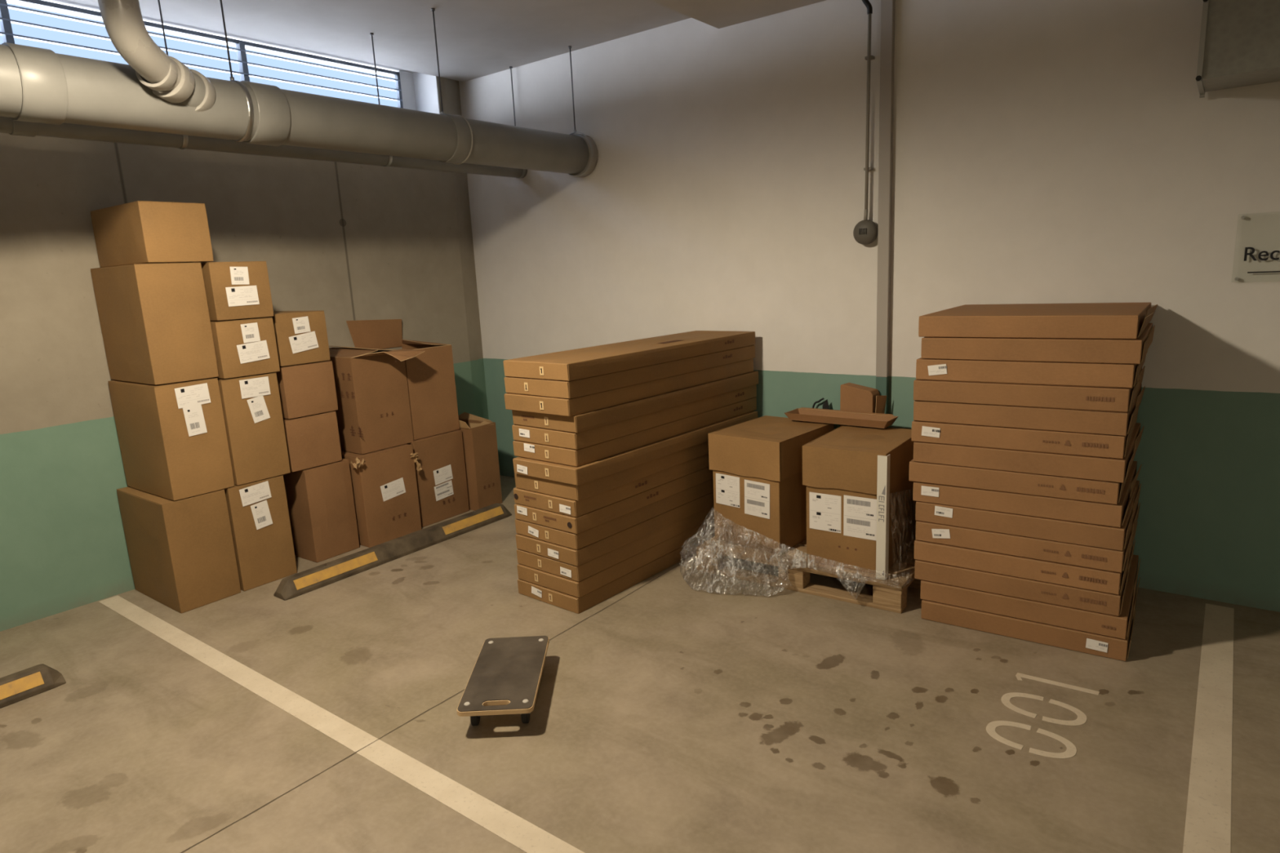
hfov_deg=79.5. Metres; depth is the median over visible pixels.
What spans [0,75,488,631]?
wall
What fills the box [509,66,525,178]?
hanger
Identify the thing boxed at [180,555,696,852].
joint
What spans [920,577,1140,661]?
carton
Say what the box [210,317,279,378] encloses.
carton
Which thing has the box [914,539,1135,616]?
carton
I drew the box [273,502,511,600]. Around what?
wheel stop
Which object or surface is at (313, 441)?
carton
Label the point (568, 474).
carton
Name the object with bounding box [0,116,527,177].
drain pipe
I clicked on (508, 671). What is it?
dolly
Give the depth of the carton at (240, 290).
4.39 m
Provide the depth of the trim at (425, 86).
6.22 m
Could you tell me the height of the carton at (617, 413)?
0.087 m
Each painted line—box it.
[98,595,584,852]
[1182,603,1234,852]
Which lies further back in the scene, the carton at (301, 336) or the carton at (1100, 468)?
the carton at (301, 336)
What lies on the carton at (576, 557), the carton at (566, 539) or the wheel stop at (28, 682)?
the carton at (566, 539)
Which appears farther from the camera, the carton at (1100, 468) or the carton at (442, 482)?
the carton at (442, 482)
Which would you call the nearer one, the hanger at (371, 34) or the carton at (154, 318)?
the carton at (154, 318)
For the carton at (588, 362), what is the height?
0.089 m
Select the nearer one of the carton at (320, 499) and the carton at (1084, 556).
the carton at (1084, 556)
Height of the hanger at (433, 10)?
0.873 m
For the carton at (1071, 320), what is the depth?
3.39 m
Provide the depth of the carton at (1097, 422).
3.38 m
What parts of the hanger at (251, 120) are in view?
threaded rod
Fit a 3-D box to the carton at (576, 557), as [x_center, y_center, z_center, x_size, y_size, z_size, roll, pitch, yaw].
[0.049,0.506,4.786,0.484,0.087,1.745,7,15,40]
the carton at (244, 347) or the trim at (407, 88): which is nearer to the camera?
the carton at (244, 347)
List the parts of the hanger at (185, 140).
threaded rod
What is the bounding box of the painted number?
[986,672,1099,758]
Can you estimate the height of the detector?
1.406 m
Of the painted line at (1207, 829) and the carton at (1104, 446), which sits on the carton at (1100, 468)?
the carton at (1104, 446)
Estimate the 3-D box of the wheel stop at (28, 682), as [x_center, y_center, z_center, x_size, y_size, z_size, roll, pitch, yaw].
[-3.275,1.312,2.919,0.140,0.102,1.810,6,14,37]
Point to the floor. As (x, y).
(678, 716)
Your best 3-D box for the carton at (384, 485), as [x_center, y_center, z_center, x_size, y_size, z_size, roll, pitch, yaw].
[-1.953,0.451,5.497,0.702,0.637,0.508,6,15,37]
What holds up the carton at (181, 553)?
on the floor
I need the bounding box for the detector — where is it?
[853,0,877,244]
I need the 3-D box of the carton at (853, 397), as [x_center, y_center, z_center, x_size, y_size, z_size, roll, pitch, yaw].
[1.370,0.246,4.744,0.262,1.021,0.090,6,14,37]
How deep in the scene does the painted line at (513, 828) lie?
3.00 m
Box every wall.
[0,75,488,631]
[458,0,1279,612]
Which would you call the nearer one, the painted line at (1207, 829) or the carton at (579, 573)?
the painted line at (1207, 829)
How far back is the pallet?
4.20 m
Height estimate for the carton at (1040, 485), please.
0.098 m
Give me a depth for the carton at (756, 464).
4.43 m
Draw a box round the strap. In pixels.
[812,397,828,409]
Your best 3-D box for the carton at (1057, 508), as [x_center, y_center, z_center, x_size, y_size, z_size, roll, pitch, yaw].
[1.932,0.270,3.817,0.892,0.098,0.859,6,14,35]
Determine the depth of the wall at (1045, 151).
4.29 m
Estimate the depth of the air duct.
3.11 m
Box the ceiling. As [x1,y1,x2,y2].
[6,0,825,81]
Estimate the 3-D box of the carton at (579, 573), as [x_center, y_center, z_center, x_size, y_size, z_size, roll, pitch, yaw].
[0.048,0.592,4.812,0.483,0.087,1.744,7,15,39]
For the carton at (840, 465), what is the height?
0.658 m
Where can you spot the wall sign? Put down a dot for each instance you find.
(1242, 217)
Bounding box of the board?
[875,453,890,580]
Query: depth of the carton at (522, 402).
4.08 m
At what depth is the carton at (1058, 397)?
3.36 m
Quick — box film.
[680,490,915,596]
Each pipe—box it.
[0,0,598,177]
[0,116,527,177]
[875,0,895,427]
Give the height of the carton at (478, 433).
0.781 m
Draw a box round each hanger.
[157,0,188,149]
[219,0,253,142]
[369,32,392,166]
[431,8,444,113]
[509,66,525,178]
[568,45,593,176]
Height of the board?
0.655 m
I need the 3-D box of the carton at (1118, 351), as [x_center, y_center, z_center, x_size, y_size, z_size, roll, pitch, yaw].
[1.911,-0.411,3.678,0.878,0.098,0.857,5,14,35]
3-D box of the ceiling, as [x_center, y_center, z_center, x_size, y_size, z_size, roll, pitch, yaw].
[-0.765,-1.778,0.221,9.600,0.509,9.150,6,14,37]
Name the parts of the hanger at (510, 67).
threaded rod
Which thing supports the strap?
on the tray
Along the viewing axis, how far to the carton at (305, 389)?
4.84 m
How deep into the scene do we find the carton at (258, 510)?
4.62 m
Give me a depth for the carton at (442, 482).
5.70 m
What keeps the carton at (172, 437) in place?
on the carton at (181, 553)
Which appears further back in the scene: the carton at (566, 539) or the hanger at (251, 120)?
the carton at (566, 539)
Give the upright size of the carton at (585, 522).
0.087 m
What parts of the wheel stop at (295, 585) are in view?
reflective panel, reflective panel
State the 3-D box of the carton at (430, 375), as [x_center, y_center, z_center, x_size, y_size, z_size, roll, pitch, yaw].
[-1.780,-0.380,5.756,0.621,0.856,0.483,6,14,37]
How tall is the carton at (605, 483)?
0.087 m
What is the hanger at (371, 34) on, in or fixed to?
hanging from the ceiling
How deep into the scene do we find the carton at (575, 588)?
4.28 m
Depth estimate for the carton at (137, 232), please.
4.14 m
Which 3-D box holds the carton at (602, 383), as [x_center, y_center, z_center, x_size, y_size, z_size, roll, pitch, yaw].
[0.022,-0.357,4.571,0.484,0.087,1.745,7,15,39]
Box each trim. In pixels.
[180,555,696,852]
[396,70,416,110]
[413,71,440,114]
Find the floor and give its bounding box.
[0,475,1279,852]
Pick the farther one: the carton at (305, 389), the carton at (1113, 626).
the carton at (305, 389)
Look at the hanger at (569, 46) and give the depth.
5.56 m
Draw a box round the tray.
[784,407,897,428]
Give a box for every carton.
[90,200,213,267]
[90,262,218,385]
[107,377,234,501]
[116,486,240,613]
[200,261,273,320]
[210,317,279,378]
[217,372,290,485]
[224,475,297,591]
[263,310,330,366]
[272,360,337,418]
[283,411,342,471]
[283,458,359,562]
[328,346,425,453]
[341,444,422,547]
[346,319,459,439]
[406,429,469,527]
[457,412,502,511]
[502,330,755,381]
[503,358,753,416]
[504,345,755,399]
[511,370,758,432]
[511,384,756,449]
[512,397,756,466]
[512,410,757,485]
[513,453,709,517]
[514,440,708,501]
[514,466,712,533]
[515,478,713,549]
[515,491,713,566]
[516,505,714,582]
[516,517,715,597]
[517,529,715,613]
[707,415,834,554]
[802,424,916,573]
[840,382,886,426]
[908,458,1125,504]
[911,408,1138,459]
[912,461,1142,528]
[913,365,1145,412]
[913,383,1145,435]
[913,422,1144,483]
[914,521,1137,595]
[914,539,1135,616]
[915,355,1146,388]
[915,480,1141,551]
[915,500,1140,573]
[918,302,1157,339]
[920,323,1155,364]
[920,555,1140,639]
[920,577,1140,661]
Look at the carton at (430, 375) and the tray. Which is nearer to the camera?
the tray
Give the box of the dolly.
[457,635,549,725]
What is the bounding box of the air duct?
[1195,0,1279,97]
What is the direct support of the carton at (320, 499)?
on the floor
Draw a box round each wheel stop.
[0,663,66,708]
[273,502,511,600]
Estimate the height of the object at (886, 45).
3.237 m
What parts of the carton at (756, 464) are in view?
lid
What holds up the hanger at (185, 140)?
hanging from the ceiling
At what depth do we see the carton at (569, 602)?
4.29 m
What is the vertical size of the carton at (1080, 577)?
0.098 m
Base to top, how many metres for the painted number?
0.001 m
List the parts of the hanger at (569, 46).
threaded rod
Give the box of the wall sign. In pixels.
[1234,215,1279,280]
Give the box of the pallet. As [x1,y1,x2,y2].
[696,536,921,613]
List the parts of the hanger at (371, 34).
threaded rod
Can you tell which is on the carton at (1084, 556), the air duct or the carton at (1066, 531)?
the carton at (1066, 531)
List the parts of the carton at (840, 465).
lid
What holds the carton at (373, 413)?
on the carton at (384, 485)
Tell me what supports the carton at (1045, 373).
on the carton at (1058, 397)
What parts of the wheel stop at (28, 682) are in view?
reflective panel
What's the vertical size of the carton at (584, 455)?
0.087 m
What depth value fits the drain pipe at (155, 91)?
3.60 m
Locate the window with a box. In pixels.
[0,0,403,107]
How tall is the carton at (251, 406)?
0.620 m
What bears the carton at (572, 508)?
on the carton at (585, 522)
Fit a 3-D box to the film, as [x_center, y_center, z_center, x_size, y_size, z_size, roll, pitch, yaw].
[0.879,0.600,4.167,1.408,0.596,0.584,-1,12,10]
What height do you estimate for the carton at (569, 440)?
0.087 m

